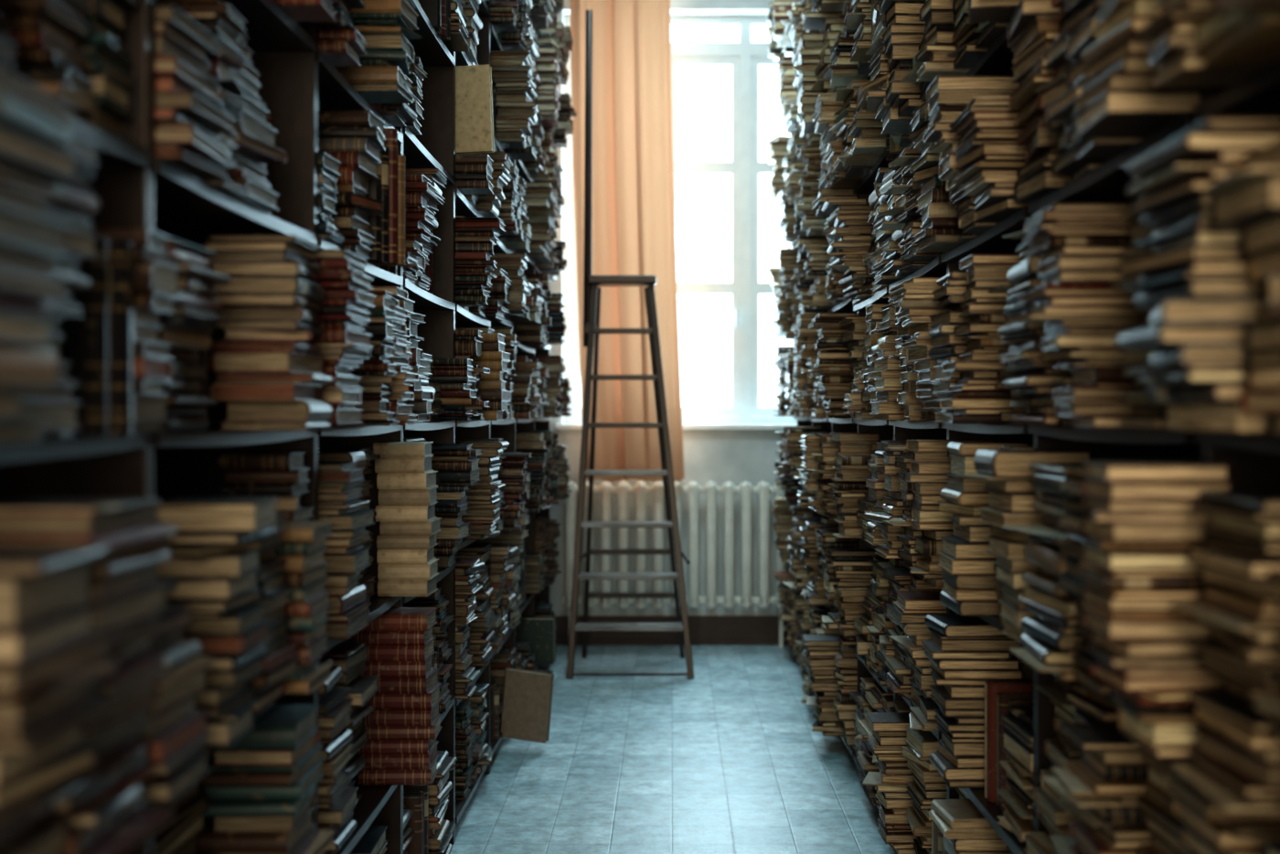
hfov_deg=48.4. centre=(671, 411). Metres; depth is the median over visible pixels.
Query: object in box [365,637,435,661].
book
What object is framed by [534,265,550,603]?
bookcase
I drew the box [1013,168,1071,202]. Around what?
book
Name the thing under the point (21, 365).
book
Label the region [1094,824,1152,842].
book
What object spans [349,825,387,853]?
book
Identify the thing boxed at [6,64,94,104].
book
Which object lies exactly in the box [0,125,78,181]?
book
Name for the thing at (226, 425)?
book
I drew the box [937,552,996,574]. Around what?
book
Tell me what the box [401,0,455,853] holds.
bookcase
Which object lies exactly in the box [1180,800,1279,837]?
book
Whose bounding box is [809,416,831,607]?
bookcase
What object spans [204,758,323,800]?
book
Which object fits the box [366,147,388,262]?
book
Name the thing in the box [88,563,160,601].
book
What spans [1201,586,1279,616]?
book
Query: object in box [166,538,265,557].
book
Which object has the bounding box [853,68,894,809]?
bookcase
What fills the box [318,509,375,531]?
book
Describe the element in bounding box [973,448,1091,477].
book
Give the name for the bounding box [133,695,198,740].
book
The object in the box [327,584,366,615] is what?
book
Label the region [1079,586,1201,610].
book
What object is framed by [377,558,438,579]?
book
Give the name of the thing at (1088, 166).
book
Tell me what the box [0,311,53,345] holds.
book
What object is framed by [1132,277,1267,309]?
book
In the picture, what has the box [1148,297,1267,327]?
book
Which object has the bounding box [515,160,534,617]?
bookcase
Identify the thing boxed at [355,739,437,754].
book
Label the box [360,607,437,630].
book
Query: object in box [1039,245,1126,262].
book
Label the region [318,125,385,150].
book
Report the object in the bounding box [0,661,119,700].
book
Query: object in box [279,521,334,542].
book
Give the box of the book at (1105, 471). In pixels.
[1082,460,1230,481]
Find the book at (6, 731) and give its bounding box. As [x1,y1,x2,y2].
[0,690,99,738]
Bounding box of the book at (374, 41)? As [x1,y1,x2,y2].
[360,33,414,62]
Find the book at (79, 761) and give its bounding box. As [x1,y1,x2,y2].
[0,744,98,810]
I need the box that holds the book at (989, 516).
[979,507,1047,527]
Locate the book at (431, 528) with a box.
[379,517,441,535]
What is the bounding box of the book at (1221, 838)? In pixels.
[1172,799,1279,848]
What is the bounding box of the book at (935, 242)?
[917,234,969,251]
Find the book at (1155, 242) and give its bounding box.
[1134,222,1246,248]
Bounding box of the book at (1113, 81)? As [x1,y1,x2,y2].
[1071,73,1200,116]
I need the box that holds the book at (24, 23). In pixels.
[0,15,80,48]
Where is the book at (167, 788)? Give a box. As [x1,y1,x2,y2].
[143,752,210,803]
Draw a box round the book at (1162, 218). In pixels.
[1139,192,1211,228]
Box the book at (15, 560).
[0,544,107,575]
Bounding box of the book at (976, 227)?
[961,221,999,234]
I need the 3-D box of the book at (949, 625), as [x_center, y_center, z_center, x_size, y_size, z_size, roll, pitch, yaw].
[0.724,0.515,3.429,0.187,0.029,0.178,0,0,-4]
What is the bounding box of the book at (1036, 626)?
[1020,617,1086,650]
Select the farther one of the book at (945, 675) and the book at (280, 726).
the book at (945, 675)
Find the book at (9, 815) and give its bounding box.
[0,778,76,831]
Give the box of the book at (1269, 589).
[1198,564,1279,601]
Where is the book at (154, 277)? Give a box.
[132,259,181,299]
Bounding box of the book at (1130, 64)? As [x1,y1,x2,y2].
[1082,55,1161,92]
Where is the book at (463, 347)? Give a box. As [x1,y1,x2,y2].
[455,340,482,356]
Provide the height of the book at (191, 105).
0.021 m
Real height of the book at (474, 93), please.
0.292 m
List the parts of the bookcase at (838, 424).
shelf, shelf, shelf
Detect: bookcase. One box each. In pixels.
[0,0,149,853]
[149,0,316,853]
[315,21,402,853]
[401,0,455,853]
[454,0,490,842]
[490,22,515,754]
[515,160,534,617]
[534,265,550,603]
[793,416,812,516]
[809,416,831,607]
[828,13,858,772]
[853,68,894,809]
[888,141,948,799]
[941,23,1035,853]
[1027,85,1205,831]
[1194,61,1279,490]
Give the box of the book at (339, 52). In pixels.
[318,39,361,66]
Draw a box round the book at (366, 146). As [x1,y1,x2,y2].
[318,137,381,162]
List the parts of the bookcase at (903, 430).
shelf, shelf, shelf, shelf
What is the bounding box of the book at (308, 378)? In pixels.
[213,372,331,384]
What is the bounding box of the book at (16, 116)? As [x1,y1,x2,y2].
[0,93,73,149]
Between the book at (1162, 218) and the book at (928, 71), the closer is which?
the book at (1162, 218)
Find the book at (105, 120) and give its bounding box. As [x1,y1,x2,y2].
[82,103,127,138]
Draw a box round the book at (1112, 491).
[1080,478,1233,501]
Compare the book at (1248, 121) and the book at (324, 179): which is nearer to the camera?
the book at (1248, 121)
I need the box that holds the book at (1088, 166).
[1070,161,1105,181]
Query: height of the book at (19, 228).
0.033 m
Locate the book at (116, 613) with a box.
[91,581,169,632]
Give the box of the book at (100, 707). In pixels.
[0,696,121,754]
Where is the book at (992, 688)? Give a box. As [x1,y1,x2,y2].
[986,682,1033,802]
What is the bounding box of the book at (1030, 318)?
[1003,314,1145,322]
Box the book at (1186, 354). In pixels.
[1149,342,1252,368]
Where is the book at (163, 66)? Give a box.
[154,57,221,103]
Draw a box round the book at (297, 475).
[225,468,309,484]
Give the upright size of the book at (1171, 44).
0.015 m
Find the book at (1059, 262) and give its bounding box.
[1037,255,1124,277]
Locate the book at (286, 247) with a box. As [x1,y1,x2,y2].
[201,241,318,261]
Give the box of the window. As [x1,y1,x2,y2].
[564,16,797,424]
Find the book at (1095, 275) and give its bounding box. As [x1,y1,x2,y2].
[1045,269,1135,283]
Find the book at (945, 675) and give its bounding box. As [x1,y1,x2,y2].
[928,661,1024,680]
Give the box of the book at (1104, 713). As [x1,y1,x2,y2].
[1064,690,1118,722]
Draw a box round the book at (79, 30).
[0,3,90,38]
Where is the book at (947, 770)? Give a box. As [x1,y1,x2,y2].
[929,751,984,780]
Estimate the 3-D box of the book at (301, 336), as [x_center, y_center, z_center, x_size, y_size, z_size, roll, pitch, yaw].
[-0.698,-0.126,2.429,0.142,0.017,0.179,0,0,-21]
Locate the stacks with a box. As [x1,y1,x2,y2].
[0,0,1279,853]
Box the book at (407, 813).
[403,809,412,828]
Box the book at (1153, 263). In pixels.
[1116,245,1250,276]
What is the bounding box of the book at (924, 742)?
[905,725,938,757]
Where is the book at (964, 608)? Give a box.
[939,589,1002,616]
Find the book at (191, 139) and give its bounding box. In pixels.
[154,127,230,167]
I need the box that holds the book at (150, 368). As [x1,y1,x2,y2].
[132,355,173,380]
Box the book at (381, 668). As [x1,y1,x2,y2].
[360,656,433,677]
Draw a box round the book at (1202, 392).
[1145,383,1251,402]
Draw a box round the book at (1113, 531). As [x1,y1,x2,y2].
[1080,516,1212,542]
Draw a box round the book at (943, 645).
[928,631,1023,651]
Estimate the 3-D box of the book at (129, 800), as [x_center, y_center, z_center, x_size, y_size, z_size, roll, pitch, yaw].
[-0.669,0.438,1.523,0.143,0.028,0.195,0,0,-2]
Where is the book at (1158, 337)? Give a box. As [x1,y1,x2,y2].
[1115,324,1250,350]
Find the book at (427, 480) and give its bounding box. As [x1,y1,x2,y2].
[376,470,437,489]
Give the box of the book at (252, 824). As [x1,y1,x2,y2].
[211,789,316,833]
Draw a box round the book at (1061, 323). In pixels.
[1044,318,1149,331]
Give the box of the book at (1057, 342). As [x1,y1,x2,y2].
[1041,334,1119,351]
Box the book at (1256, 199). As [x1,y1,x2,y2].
[1208,172,1279,225]
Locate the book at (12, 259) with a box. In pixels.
[0,243,59,281]
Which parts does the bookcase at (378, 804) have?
shelf, shelf, shelf, shelf, shelf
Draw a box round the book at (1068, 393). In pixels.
[1053,387,1141,400]
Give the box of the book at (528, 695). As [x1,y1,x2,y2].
[500,668,554,743]
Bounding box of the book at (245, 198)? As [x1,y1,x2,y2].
[232,194,272,213]
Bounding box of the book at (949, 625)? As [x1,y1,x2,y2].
[924,614,1008,637]
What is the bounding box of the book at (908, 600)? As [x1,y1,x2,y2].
[896,590,946,610]
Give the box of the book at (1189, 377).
[1140,370,1246,384]
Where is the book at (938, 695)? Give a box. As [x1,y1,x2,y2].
[929,684,984,710]
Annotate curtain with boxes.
[569,0,684,481]
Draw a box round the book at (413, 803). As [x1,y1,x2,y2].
[403,795,422,853]
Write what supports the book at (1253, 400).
on the stacks
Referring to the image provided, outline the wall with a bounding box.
[549,0,791,616]
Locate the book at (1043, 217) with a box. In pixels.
[1024,210,1126,230]
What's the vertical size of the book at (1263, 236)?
0.032 m
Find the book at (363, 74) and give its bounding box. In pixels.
[334,65,405,87]
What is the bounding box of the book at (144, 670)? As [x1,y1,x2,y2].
[94,655,168,698]
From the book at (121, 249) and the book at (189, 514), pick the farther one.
the book at (189, 514)
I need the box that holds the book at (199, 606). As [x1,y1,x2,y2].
[169,586,263,612]
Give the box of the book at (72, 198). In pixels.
[50,184,99,213]
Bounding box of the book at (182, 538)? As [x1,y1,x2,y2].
[163,526,275,544]
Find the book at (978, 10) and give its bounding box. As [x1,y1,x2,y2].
[968,0,1020,22]
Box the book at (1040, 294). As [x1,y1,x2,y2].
[1019,288,1140,301]
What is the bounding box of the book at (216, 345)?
[207,340,320,354]
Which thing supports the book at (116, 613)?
on the stacks
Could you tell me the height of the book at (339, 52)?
0.026 m
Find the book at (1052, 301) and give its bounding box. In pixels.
[1034,296,1134,309]
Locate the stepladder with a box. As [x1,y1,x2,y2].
[566,10,693,678]
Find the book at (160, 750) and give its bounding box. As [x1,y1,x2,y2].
[146,709,209,763]
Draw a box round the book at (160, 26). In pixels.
[154,21,209,63]
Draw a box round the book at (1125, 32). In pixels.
[1080,16,1156,63]
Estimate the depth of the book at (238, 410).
2.36 m
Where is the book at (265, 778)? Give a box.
[199,746,323,786]
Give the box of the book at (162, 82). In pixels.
[154,74,212,104]
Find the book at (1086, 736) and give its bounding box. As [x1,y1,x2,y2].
[1059,723,1142,750]
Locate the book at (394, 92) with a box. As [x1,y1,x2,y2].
[350,82,413,104]
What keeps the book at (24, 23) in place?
on the book at (29, 40)
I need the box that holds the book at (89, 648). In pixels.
[0,632,112,693]
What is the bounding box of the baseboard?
[554,616,787,644]
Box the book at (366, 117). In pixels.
[318,109,384,137]
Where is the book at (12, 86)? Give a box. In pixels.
[0,67,74,127]
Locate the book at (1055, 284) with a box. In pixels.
[1031,282,1124,290]
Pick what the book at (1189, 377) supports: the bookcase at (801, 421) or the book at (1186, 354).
the book at (1186, 354)
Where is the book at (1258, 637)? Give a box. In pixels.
[1190,614,1279,644]
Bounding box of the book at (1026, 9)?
[1007,0,1059,42]
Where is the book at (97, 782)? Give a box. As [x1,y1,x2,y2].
[47,746,149,813]
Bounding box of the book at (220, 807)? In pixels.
[202,786,316,816]
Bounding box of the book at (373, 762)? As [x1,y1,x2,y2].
[361,741,438,769]
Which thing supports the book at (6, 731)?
on the book at (100, 707)
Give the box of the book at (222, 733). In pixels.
[203,708,255,746]
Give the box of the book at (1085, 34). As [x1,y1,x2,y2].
[1066,16,1098,58]
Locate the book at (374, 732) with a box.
[361,714,441,740]
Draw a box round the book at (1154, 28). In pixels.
[1131,10,1214,40]
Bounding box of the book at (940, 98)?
[928,89,1014,116]
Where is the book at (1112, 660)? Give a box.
[1088,642,1205,670]
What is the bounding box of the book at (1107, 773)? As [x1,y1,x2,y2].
[1080,750,1148,780]
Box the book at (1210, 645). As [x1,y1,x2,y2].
[1184,638,1279,671]
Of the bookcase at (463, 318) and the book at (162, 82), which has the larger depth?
the bookcase at (463, 318)
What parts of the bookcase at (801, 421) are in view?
shelf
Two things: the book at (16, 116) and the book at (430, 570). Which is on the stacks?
the book at (16, 116)
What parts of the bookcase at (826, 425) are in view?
shelf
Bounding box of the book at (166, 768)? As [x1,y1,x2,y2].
[140,732,209,775]
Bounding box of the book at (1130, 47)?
[1081,39,1150,83]
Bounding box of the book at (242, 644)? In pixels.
[183,619,271,654]
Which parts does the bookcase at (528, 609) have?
shelf, shelf, shelf, shelf, shelf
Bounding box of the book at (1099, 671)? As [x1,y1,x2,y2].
[1089,663,1226,691]
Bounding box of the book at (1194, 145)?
[1127,130,1279,177]
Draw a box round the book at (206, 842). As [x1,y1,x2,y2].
[195,811,314,853]
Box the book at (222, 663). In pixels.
[195,642,266,671]
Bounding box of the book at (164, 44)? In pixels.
[154,33,212,74]
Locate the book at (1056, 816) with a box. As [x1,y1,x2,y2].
[1033,787,1079,827]
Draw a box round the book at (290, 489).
[218,480,309,496]
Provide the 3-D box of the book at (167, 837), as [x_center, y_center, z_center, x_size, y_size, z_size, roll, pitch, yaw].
[-0.843,0.639,2.198,0.183,0.016,0.235,0,0,-1]
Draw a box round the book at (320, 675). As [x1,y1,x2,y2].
[278,664,332,693]
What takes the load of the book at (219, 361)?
on the book at (308, 378)
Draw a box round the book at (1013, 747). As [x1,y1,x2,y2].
[1001,728,1033,773]
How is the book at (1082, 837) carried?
on the stacks
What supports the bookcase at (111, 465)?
on the floor
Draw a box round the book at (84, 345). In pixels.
[58,236,108,436]
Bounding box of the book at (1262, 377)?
[1245,363,1279,389]
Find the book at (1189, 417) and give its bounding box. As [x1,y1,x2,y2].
[1162,402,1279,433]
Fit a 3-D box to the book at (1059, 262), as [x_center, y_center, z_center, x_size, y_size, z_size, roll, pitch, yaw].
[0.690,-0.230,2.262,0.184,0.022,0.138,0,0,2]
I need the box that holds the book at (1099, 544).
[1084,534,1207,551]
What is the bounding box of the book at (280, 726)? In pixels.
[212,704,318,750]
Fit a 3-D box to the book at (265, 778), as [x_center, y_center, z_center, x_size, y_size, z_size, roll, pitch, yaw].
[-0.701,0.604,2.424,0.160,0.021,0.203,0,0,1]
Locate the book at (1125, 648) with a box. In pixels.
[1088,629,1204,658]
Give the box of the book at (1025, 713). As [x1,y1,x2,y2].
[1007,705,1033,727]
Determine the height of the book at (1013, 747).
0.042 m
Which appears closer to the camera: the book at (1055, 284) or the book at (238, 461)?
the book at (1055, 284)
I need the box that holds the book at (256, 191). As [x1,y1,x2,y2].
[226,177,278,210]
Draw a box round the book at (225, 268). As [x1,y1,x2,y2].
[210,261,318,283]
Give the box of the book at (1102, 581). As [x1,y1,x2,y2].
[1084,567,1214,590]
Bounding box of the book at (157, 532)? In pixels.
[0,523,179,551]
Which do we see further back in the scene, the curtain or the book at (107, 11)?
the curtain
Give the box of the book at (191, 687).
[149,668,207,714]
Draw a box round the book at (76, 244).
[62,227,98,258]
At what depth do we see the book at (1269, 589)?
1.62 m
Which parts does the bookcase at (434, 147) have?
shelf, shelf, shelf, shelf, shelf, shelf, shelf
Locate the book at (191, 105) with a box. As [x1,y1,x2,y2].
[154,91,235,133]
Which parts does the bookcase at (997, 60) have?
shelf, shelf, shelf, shelf, shelf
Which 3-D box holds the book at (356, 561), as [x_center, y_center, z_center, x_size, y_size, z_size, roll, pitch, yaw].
[-0.740,0.314,3.007,0.174,0.041,0.177,0,0,-2]
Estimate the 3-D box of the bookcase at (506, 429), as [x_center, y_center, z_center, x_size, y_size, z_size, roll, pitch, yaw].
[-0.876,-0.610,5.954,0.352,4.020,0.894,0,0,0]
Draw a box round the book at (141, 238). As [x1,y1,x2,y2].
[89,227,170,253]
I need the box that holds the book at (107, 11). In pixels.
[85,0,127,34]
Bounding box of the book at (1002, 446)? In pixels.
[1001,445,1033,448]
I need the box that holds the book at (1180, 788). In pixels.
[1164,776,1279,821]
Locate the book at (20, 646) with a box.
[0,603,96,663]
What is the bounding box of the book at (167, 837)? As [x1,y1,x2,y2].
[154,800,209,853]
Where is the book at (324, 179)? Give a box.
[318,172,336,191]
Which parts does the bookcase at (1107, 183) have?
shelf, shelf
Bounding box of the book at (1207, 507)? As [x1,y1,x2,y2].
[1186,502,1279,521]
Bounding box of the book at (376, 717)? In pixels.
[362,700,440,725]
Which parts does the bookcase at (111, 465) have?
shelf, shelf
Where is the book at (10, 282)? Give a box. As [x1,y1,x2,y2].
[0,268,70,299]
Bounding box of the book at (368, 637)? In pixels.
[352,627,434,645]
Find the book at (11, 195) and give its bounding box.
[0,180,49,217]
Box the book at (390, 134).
[367,128,397,264]
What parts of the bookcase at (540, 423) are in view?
shelf, shelf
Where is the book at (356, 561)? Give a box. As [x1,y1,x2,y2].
[323,545,371,574]
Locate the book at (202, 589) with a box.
[160,570,259,600]
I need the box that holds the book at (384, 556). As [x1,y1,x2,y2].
[376,546,436,564]
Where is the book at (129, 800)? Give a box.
[64,782,146,853]
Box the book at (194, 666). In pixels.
[155,656,213,691]
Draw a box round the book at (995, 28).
[975,21,1010,47]
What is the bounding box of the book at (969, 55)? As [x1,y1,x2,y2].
[953,43,989,68]
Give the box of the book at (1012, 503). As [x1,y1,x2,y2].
[986,490,1044,513]
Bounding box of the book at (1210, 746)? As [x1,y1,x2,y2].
[1194,727,1279,789]
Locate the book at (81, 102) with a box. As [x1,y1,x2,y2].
[30,83,96,114]
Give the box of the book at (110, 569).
[88,549,170,579]
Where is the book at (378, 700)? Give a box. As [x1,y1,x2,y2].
[365,682,441,709]
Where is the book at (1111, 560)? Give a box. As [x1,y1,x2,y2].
[1080,544,1203,571]
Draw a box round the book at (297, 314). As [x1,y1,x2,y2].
[219,306,321,326]
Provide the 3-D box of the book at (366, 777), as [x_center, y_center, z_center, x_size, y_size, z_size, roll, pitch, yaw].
[-0.694,0.913,3.613,0.180,0.038,0.150,0,0,-3]
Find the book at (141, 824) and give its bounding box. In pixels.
[81,809,175,853]
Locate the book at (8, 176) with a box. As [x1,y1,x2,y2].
[0,165,63,201]
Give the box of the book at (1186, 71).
[1152,57,1267,86]
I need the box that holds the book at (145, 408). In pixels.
[132,394,170,422]
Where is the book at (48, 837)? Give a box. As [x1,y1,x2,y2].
[0,819,71,853]
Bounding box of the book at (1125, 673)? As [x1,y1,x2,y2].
[1095,657,1219,679]
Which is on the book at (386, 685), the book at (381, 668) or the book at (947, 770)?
the book at (381, 668)
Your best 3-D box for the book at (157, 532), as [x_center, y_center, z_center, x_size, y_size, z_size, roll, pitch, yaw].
[-0.650,0.136,1.524,0.166,0.016,0.197,0,0,5]
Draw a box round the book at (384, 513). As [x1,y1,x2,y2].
[375,502,436,521]
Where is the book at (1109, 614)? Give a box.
[1079,598,1194,619]
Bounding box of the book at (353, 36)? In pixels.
[318,29,366,53]
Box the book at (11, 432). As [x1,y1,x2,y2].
[0,420,43,444]
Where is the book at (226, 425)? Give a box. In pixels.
[219,421,330,430]
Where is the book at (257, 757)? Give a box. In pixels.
[212,729,319,766]
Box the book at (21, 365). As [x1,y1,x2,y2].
[0,341,58,387]
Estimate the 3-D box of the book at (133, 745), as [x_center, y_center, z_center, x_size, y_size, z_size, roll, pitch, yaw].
[-0.678,0.372,1.528,0.166,0.005,0.166,0,0,6]
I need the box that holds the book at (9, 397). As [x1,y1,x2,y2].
[0,386,25,420]
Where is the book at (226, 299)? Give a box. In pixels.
[215,293,321,313]
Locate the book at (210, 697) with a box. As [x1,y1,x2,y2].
[194,681,250,707]
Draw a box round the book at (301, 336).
[216,329,312,341]
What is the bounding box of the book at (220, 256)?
[204,251,319,272]
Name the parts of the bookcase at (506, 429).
shelf, shelf, shelf, shelf, shelf, shelf, shelf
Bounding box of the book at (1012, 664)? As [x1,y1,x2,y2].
[924,650,1020,670]
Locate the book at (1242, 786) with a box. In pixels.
[1189,749,1279,798]
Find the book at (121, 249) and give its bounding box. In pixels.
[106,237,132,435]
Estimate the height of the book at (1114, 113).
0.031 m
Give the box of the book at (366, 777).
[358,758,437,785]
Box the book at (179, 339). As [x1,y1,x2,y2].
[156,328,212,350]
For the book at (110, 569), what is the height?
0.016 m
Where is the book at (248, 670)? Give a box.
[203,654,266,687]
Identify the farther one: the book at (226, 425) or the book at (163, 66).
the book at (226, 425)
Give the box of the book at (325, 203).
[318,193,337,214]
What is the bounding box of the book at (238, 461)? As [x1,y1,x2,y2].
[216,451,306,470]
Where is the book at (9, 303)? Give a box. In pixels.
[0,291,53,318]
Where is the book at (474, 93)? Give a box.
[455,64,494,154]
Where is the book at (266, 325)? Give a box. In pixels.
[213,320,324,335]
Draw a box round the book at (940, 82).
[926,75,1018,103]
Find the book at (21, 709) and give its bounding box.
[0,675,105,725]
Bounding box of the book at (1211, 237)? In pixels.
[1153,229,1241,253]
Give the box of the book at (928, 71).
[917,62,971,81]
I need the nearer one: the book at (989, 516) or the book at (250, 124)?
the book at (250, 124)
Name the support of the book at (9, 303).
on the book at (16, 328)
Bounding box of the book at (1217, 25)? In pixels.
[1193,7,1251,53]
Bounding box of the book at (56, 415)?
[19,400,81,430]
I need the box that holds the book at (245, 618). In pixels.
[183,604,266,634]
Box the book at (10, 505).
[0,497,159,512]
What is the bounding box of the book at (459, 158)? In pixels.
[455,154,493,170]
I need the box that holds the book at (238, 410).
[224,400,331,421]
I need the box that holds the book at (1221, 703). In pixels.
[1187,690,1279,734]
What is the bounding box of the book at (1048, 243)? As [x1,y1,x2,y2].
[1028,235,1131,255]
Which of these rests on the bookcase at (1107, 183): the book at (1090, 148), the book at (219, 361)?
the book at (1090, 148)
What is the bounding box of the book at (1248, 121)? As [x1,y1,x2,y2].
[1152,117,1279,150]
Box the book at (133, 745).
[71,738,150,780]
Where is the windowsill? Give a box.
[554,424,797,429]
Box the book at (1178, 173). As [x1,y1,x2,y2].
[1124,163,1235,194]
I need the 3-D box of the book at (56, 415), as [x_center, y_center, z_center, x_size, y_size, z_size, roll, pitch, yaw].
[-0.744,0.005,1.515,0.164,0.031,0.158,0,0,0]
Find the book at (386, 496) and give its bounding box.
[378,486,437,505]
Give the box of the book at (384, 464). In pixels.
[374,455,433,472]
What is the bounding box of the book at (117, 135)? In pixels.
[106,131,139,144]
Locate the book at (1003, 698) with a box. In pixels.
[998,693,1033,809]
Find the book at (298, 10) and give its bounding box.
[274,0,336,21]
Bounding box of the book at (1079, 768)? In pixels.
[1065,759,1146,794]
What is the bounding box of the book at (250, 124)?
[232,110,277,146]
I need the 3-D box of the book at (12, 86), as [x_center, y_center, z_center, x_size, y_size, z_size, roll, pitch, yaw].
[-0.673,-0.289,1.309,0.175,0.019,0.175,0,0,-1]
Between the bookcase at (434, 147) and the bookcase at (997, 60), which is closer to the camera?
the bookcase at (997, 60)
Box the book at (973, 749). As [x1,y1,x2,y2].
[939,733,984,757]
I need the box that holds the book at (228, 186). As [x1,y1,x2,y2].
[202,180,245,195]
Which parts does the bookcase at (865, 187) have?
shelf, shelf, shelf, shelf, shelf, shelf, shelf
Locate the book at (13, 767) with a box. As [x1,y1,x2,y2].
[0,727,87,789]
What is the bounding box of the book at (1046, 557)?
[1024,541,1067,573]
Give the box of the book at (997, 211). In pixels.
[974,197,1027,222]
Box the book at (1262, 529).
[1208,513,1279,539]
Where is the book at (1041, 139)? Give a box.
[1024,125,1057,164]
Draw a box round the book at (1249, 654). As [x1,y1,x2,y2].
[1208,629,1279,662]
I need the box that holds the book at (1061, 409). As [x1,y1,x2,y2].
[1055,403,1134,415]
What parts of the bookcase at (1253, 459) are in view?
shelf, shelf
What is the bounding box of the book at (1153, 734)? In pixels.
[1117,706,1203,748]
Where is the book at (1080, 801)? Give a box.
[1040,777,1141,807]
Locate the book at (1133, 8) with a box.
[1092,0,1163,42]
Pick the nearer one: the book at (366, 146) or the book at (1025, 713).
the book at (1025, 713)
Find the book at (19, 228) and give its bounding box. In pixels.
[0,202,67,257]
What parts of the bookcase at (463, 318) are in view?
shelf, shelf, shelf, shelf, shelf, shelf, shelf, shelf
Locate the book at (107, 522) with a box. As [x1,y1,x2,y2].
[0,501,160,538]
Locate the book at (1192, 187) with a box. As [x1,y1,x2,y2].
[1129,179,1220,213]
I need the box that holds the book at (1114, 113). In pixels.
[1073,89,1200,138]
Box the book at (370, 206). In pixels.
[334,192,383,213]
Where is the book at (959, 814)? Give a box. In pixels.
[930,798,992,829]
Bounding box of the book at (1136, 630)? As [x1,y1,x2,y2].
[1083,608,1213,640]
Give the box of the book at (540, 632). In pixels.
[515,617,555,663]
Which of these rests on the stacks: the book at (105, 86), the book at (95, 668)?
the book at (105, 86)
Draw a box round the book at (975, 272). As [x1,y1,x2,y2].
[966,264,1016,284]
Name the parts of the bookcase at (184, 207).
shelf, shelf, shelf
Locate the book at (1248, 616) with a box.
[1196,595,1279,625]
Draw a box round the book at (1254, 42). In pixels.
[1202,13,1279,68]
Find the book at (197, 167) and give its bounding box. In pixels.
[154,151,228,180]
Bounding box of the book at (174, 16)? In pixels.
[154,4,219,56]
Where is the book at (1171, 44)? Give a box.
[1149,32,1197,65]
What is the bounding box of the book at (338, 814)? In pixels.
[318,787,358,824]
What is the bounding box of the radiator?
[562,480,787,648]
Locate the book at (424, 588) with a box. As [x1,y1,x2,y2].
[377,576,437,597]
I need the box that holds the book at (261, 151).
[234,131,287,163]
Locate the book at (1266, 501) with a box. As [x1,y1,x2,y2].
[1198,490,1279,512]
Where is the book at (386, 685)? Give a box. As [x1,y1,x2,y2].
[375,668,438,693]
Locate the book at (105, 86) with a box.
[81,74,132,110]
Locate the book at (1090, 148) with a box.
[1076,138,1143,159]
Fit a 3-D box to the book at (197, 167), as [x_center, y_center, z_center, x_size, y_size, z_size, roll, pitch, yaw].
[-0.755,-0.352,2.043,0.177,0.008,0.189,0,0,1]
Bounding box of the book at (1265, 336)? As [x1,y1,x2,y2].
[1244,320,1279,351]
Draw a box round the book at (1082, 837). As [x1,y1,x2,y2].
[1069,821,1137,853]
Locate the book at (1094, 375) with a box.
[1069,366,1134,384]
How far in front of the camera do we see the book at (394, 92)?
3.19 m
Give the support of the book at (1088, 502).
on the stacks
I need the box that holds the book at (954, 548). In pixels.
[940,536,996,559]
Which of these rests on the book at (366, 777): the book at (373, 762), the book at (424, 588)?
the book at (373, 762)
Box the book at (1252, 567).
[1186,544,1279,579]
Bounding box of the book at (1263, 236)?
[1239,213,1279,256]
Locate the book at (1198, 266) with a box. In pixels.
[1139,260,1249,284]
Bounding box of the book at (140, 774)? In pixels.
[38,768,156,819]
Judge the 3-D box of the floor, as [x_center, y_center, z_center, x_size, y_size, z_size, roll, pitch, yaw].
[0.000,1.450,3.300,2.400,0.100,11.600,0,0,0]
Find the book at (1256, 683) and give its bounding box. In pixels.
[1199,654,1279,693]
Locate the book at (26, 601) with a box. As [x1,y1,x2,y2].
[0,557,94,630]
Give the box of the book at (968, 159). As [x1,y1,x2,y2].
[955,142,1025,170]
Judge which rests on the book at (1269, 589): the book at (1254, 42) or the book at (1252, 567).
the book at (1252, 567)
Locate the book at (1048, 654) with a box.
[1019,633,1079,665]
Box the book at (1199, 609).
[1167,602,1279,630]
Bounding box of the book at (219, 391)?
[209,383,325,401]
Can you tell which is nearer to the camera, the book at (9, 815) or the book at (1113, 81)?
the book at (9, 815)
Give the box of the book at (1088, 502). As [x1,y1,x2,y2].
[1082,495,1209,512]
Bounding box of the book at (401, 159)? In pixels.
[372,154,405,265]
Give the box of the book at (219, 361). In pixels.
[209,351,325,374]
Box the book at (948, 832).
[929,809,1001,838]
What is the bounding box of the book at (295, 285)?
[213,276,326,302]
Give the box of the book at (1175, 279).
[1124,272,1249,291]
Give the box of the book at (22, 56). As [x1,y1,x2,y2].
[10,49,80,74]
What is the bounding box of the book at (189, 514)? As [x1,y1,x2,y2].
[156,496,278,532]
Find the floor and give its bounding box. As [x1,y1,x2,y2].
[450,644,895,853]
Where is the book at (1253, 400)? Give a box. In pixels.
[1239,389,1279,412]
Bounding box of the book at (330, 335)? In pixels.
[304,328,372,347]
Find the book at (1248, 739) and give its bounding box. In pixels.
[1192,703,1279,749]
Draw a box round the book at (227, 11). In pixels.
[154,2,245,31]
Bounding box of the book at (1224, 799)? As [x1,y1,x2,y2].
[1170,763,1279,811]
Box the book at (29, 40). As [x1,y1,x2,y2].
[0,31,89,72]
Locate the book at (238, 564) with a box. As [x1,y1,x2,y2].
[156,549,261,578]

